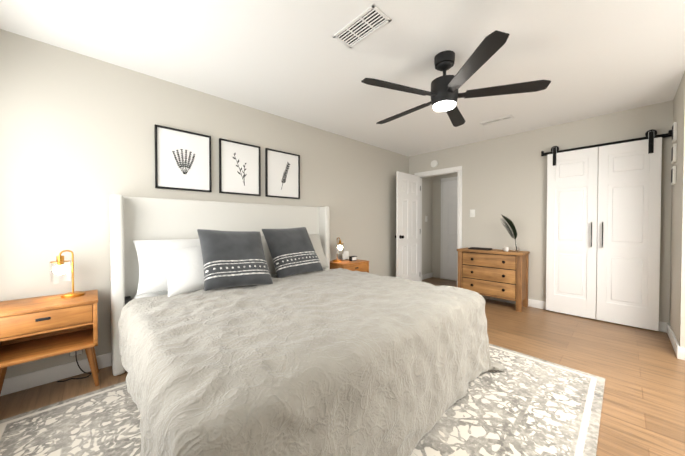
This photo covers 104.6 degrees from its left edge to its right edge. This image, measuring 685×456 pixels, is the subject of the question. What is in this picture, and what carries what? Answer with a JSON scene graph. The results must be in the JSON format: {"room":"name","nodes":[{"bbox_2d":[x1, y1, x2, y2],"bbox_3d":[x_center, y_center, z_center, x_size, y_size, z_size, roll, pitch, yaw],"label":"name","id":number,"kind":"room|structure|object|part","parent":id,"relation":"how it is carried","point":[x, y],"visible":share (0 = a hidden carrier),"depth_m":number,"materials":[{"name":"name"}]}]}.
{"room":"bedroom","nodes":[
{"label":"bedroom","id":0,"kind":"room"},
{"bbox_2d":[0,29,432,378],"bbox_3d":[-0.248,-0.128,3.748,6.140,2.440,0.120,-1,1,-43],"label":"wall","id":1,"kind":"structure","parent":0,"point":[77,140],"depth_m":2.11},
{"bbox_2d":[0,353,111,395],"bbox_3d":[-0.537,1.045,3.401,4.980,0.105,0.016,-1,1,-43],"label":"baseboard","id":2,"kind":"structure","parent":1,"relation":"attached to","point":[33,379],"depth_m":1.91,"materials":[{"name":"white"}]},
{"bbox_2d":[57,349,90,381],"bbox_3d":[-1.985,0.977,1.957,0.178,0.258,0.136,-1,1,-43],"label":"cord","id":3,"kind":"object","parent":1,"relation":"attached to","point":[76,353],"visible":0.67,"depth_m":1.99,"materials":[{"name":"black plastic"}]},
{"bbox_2d":[154,124,211,191],"bbox_3d":[-1.480,-0.632,2.482,0.460,0.555,0.028,-1,1,-43],"label":"picture","id":4,"kind":"object","parent":1,"relation":"attached to","point":[182,159],"visible":1,"depth_m":2.47,"materials":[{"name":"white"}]},
{"bbox_2d":[219,138,260,195],"bbox_3d":[-1.093,-0.637,2.845,0.440,0.555,0.028,-1,1,-43],"label":"picture","id":5,"kind":"object","parent":1,"relation":"attached to","point":[239,168],"visible":1,"depth_m":2.83,"materials":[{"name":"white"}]},
{"bbox_2d":[265,148,299,198],"bbox_3d":[-0.714,-0.642,3.200,0.460,0.555,0.028,-1,1,-43],"label":"picture","id":6,"kind":"object","parent":1,"relation":"attached to","point":[282,174],"visible":1,"depth_m":3.19,"materials":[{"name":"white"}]},
{"bbox_2d":[422,272,432,279],"bbox_3d":[1.658,1.016,5.461,0.800,0.105,0.016,-1,1,-43],"label":"baseboard","id":7,"kind":"structure","parent":1,"relation":"attached to","point":[425,276],"depth_m":5.58,"materials":[{"name":"white"}]},
{"bbox_2d":[0,277,684,455],"bbox_3d":[1.210,1.164,2.214,6.140,0.100,4.380,-1,1,-43],"label":"floor","id":8,"kind":"structure","parent":0,"point":[641,371],"depth_m":2.04,"materials":[{"name":"brown wood"}]},
{"bbox_2d":[0,290,99,393],"bbox_3d":[-1.968,0.804,1.766,0.502,0.637,0.394,-1,1,-43],"label":"nightstand","id":9,"kind":"object","parent":8,"relation":"on","point":[36,328],"visible":0.98,"depth_m":1.71,"materials":[{"name":"brown wood"}]},
{"bbox_2d":[50,250,84,297],"bbox_3d":[-1.938,0.318,1.867,0.172,0.330,0.124,-1,1,-43],"label":"lamp","id":10,"kind":"object","parent":9,"relation":"on","point":[60,269],"visible":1,"depth_m":1.83,"materials":[{"name":"gold metal"}]},
{"bbox_2d":[0,344,604,455],"bbox_3d":[-0.036,1.116,1.729,3.180,0.010,2.380,-1,1,-43],"label":"rug","id":11,"kind":"object","parent":8,"relation":"on","point":[524,405],"visible":0.35,"depth_m":1.52,"materials":[{"name":"white fabric"}]},
{"bbox_2d":[109,194,506,455],"bbox_3d":[-0.306,0.429,2.072,2.200,1.374,2.232,-1,1,-43],"label":"bed","id":12,"kind":"object","parent":8,"relation":"on","point":[244,329],"visible":1,"depth_m":1.39,"materials":[{"name":"white fabric"}]},
{"bbox_2d":[133,239,200,294],"bbox_3d":[-1.272,0.294,2.332,0.920,0.470,0.200,-1,-27,-43],"label":"pillow","id":13,"kind":"object","parent":12,"relation":"on","point":[152,273],"depth_m":2.07,"materials":[{"name":"white fabric"}]},
{"bbox_2d":[158,246,203,296],"bbox_3d":[-1.099,0.324,2.251,0.760,0.430,0.198,-4,-35,-45],"label":"pillow","id":14,"kind":"object","parent":12,"relation":"on","point":[180,268],"depth_m":2.04,"materials":[{"name":"white fabric"}]},
{"bbox_3d":[-1.015,0.419,2.776,2.130,1.374,0.235,-1,1,-43],"label":"headboard","id":15,"kind":"part","parent":12,"relation":"part of","materials":[{"name":"white fabric"}]},
{"bbox_3d":[-0.356,0.643,2.099,1.900,0.225,1.927,-1,1,-43],"label":"mattress","id":16,"kind":"part","parent":12,"relation":"part of","materials":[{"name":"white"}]},
{"bbox_2d":[197,229,272,290],"bbox_3d":[-0.906,0.249,2.248,0.570,0.580,0.166,4,-38,-41],"label":"pillow","id":17,"kind":"object","parent":12,"relation":"on","point":[226,260],"depth_m":2.15,"materials":[{"name":"grey fabric"}]},
{"bbox_2d":[262,227,322,277],"bbox_3d":[-0.516,0.234,2.768,0.570,0.580,0.167,-3,-30,-44],"label":"pillow","id":18,"kind":"object","parent":12,"relation":"on","point":[292,251],"depth_m":2.67,"materials":[{"name":"grey fabric"}]},
{"bbox_2d":[261,234,328,274],"bbox_3d":[-0.550,0.282,3.024,0.900,0.470,0.199,-1,-25,-43],"label":"pillow","id":19,"kind":"object","parent":12,"relation":"on","point":[315,238],"depth_m":3.12,"materials":[{"name":"grey fabric"}]},
{"bbox_2d":[330,259,368,272],"bbox_3d":[0.062,0.777,3.672,0.502,0.637,0.394,-1,1,-43],"label":"nightstand","id":20,"kind":"object","parent":8,"relation":"on","point":[360,265],"visible":0.23,"depth_m":3.53,"materials":[{"name":"brown wood"}]},
{"bbox_2d":[333,237,343,261],"bbox_3d":[-0.058,0.293,3.625,0.124,0.330,0.172,-1,1,-43],"label":"lamp","id":21,"kind":"object","parent":20,"relation":"on","point":[339,247],"visible":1,"depth_m":3.56,"materials":[{"name":"gold metal"}]},
{"bbox_2d":[342,251,348,259],"bbox_3d":[0.044,0.395,3.810,0.130,0.119,0.032,-1,1,-43],"label":"picture","id":22,"kind":"object","parent":20,"relation":"on","point":[345,255],"visible":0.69,"depth_m":3.81,"materials":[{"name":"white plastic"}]},
{"bbox_2d":[349,256,356,260],"bbox_3d":[0.147,0.425,3.693,0.110,0.064,0.053,-1,1,-43],"label":"clock","id":23,"kind":"object","parent":20,"relation":"on","point":[352,258],"visible":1,"depth_m":3.67,"materials":[{"name":"black"}]},
{"bbox_2d":[457,247,529,311],"bbox_3d":[2.168,0.706,3.854,0.379,0.770,0.854,-1,1,-43],"label":"dresser","id":24,"kind":"object","parent":8,"relation":"on","point":[498,273],"visible":0.96,"depth_m":3.66,"materials":[{"name":"brown wood"}]},
{"bbox_2d":[468,247,491,249],"bbox_3d":[2.050,0.308,3.937,0.160,0.022,0.280,-1,1,-43],"label":"tray","id":25,"kind":"object","parent":24,"relation":"on","point":[476,248],"visible":1,"depth_m":3.91,"materials":[{"name":"black"}]},
{"bbox_2d":[500,214,518,251],"bbox_3d":[2.299,0.064,3.683,0.137,0.516,0.270,-1,1,-33],"label":"vase","id":26,"kind":"object","parent":24,"relation":"on","point":[512,228],"visible":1,"depth_m":3.63,"materials":[{"name":"clear glass"}]},
{"bbox_2d":[0,0,684,156],"bbox_3d":[1.210,-1.375,2.178,6.140,0.100,4.380,-1,1,-43],"label":"ceiling","id":27,"kind":"structure","parent":0,"point":[294,60],"depth_m":2.00,"materials":[{"name":"white paint"}]},
{"bbox_2d":[332,4,391,48],"bbox_3d":[0.121,-1.315,1.746,0.180,0.008,0.370,-1,1,-43],"label":"ceiling vent","id":28,"kind":"object","parent":27,"relation":"in","point":[369,21],"visible":1,"depth_m":1.73,"materials":[{"name":"white metal"}]},
{"bbox_2d":[361,30,550,126],"bbox_3d":[0.770,-1.130,2.086,1.332,0.388,1.298,-1,1,-43],"label":"fan","id":29,"kind":"object","parent":27,"relation":"hanging from","point":[444,94],"visible":1,"depth_m":1.94,"materials":[{"name":"black metal"}]},
{"bbox_2d":[479,115,513,125],"bbox_3d":[1.917,-1.337,3.295,0.140,0.008,0.360,-1,1,-43],"label":"ceiling vent","id":30,"kind":"object","parent":27,"relation":"in","point":[497,120],"visible":1,"depth_m":3.28,"materials":[{"name":"white metal"}]},
{"bbox_2d":[432,173,456,280],"bbox_3d":[2.761,-0.145,4.941,0.120,2.440,2.260,-1,1,-43],"label":"wall","id":31,"kind":"structure","parent":0,"point":[436,216],"depth_m":5.64,"materials":[{"name":"grey paint"}]},
{"bbox_2d":[443,180,456,280],"bbox_3d":[2.341,0.050,5.208,0.105,2.020,0.770,-1,1,-43],"label":"hall door","id":32,"kind":"structure","parent":31,"relation":"in","point":[449,230],"depth_m":5.40,"materials":[{"name":"white wood"}]},
{"bbox_2d":[409,100,672,322],"bbox_3d":[2.405,-0.131,3.976,0.120,2.440,3.180,-1,1,-43],"label":"wall","id":33,"kind":"structure","parent":0,"point":[505,176],"depth_m":3.68,"materials":[{"name":"grey paint"}]},
{"bbox_2d":[395,171,420,280],"bbox_3d":[1.177,0.060,4.675,0.724,2.015,0.176,-1,1,-43],"label":"door leaf","id":34,"kind":"structure","parent":33,"relation":"in","point":[408,190],"depth_m":4.63,"materials":[{"name":"white wood"}]},
{"bbox_2d":[431,160,437,166],"bbox_3d":[1.622,-1.136,4.680,0.037,0.124,0.124,-1,1,-43],"label":"smoke detector","id":35,"kind":"object","parent":33,"relation":"attached to","point":[434,163],"visible":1,"depth_m":4.66,"materials":[{"name":"white plastic"}]},
{"bbox_2d":[414,166,461,286],"bbox_3d":[1.709,0.026,4.720,0.152,2.105,0.885,-1,1,-43],"label":"door frame","id":36,"kind":"structure","parent":33,"relation":"attached to","point":[453,170],"depth_m":4.56,"materials":[{"name":"white wood"}]},
{"bbox_2d":[470,210,474,216],"bbox_3d":[2.076,-0.234,4.229,0.010,0.120,0.080,-1,1,-43],"label":"light switch","id":37,"kind":"object","parent":33,"relation":"attached to","point":[472,213],"visible":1,"depth_m":4.23,"materials":[{"name":"white plastic"}]},
{"bbox_2d":[481,295,665,331],"bbox_3d":[2.705,1.042,3.574,0.016,0.105,2.160,-1,1,-43],"label":"baseboard","id":38,"kind":"structure","parent":33,"relation":"attached to","point":[531,303],"depth_m":3.63,"materials":[{"name":"white"}]},
{"bbox_2d":[541,129,671,330],"bbox_3d":[3.025,0.016,3.141,0.122,2.142,1.100,-1,1,-43],"label":"barn doors","id":39,"kind":"structure","parent":33,"relation":"attached to","point":[615,249],"depth_m":3.07,"materials":[{"name":"white wood"}]},
{"bbox_3d":[2.844,0.014,3.301,0.078,2.142,0.478,-1,1,-43],"label":"barn door","id":40,"kind":"part","parent":39,"relation":"part of","materials":[{"name":"white wood"}]},
{"bbox_3d":[3.174,0.019,2.950,0.078,2.142,0.478,-1,1,-43],"label":"barn door","id":41,"kind":"part","parent":39,"relation":"part of","materials":[{"name":"white wood"}]},
{"bbox_2d":[669,72,684,347],"bbox_3d":[3.534,-0.106,2.197,0.910,2.440,0.960,-1,1,-43],"label":"wall","id":42,"kind":"structure","parent":0,"point":[677,294],"depth_m":2.38,"materials":[{"name":"grey paint"}]},
{"bbox_2d":[666,322,678,351],"bbox_3d":[3.149,1.057,2.521,0.750,0.105,0.016,-1,1,-43],"label":"baseboard","id":43,"kind":"structure","parent":42,"relation":"attached to","point":[669,331],"depth_m":2.53,"materials":[{"name":"white"}]},
{"bbox_2d":[671,166,675,184],"bbox_3d":[3.230,-0.511,2.581,0.140,0.170,0.023,-1,1,-43],"label":"picture","id":44,"kind":"object","parent":42,"relation":"attached to","point":[673,175],"visible":0.98,"depth_m":2.54,"materials":[{"name":"white plastic"}]},
{"bbox_2d":[671,144,676,163],"bbox_3d":[3.230,-0.721,2.578,0.140,0.170,0.023,-1,1,-43],"label":"picture","id":45,"kind":"object","parent":42,"relation":"attached to","point":[674,154],"visible":1,"depth_m":2.54,"materials":[{"name":"white plastic"}]},
{"bbox_2d":[672,122,676,142],"bbox_3d":[3.230,-0.931,2.575,0.140,0.170,0.023,-1,1,-43],"label":"picture","id":46,"kind":"object","parent":42,"relation":"attached to","point":[674,132],"visible":1,"depth_m":2.53,"materials":[{"name":"white plastic"}]},
{"bbox_2d":[675,344,684,359],"bbox_3d":[3.182,1.066,1.915,0.020,0.105,0.946,-1,1,-43],"label":"baseboard","id":47,"kind":"structure","parent":42,"relation":"attached to","point":[679,351],"depth_m":2.24,"materials":[{"name":"white"}]}
]}

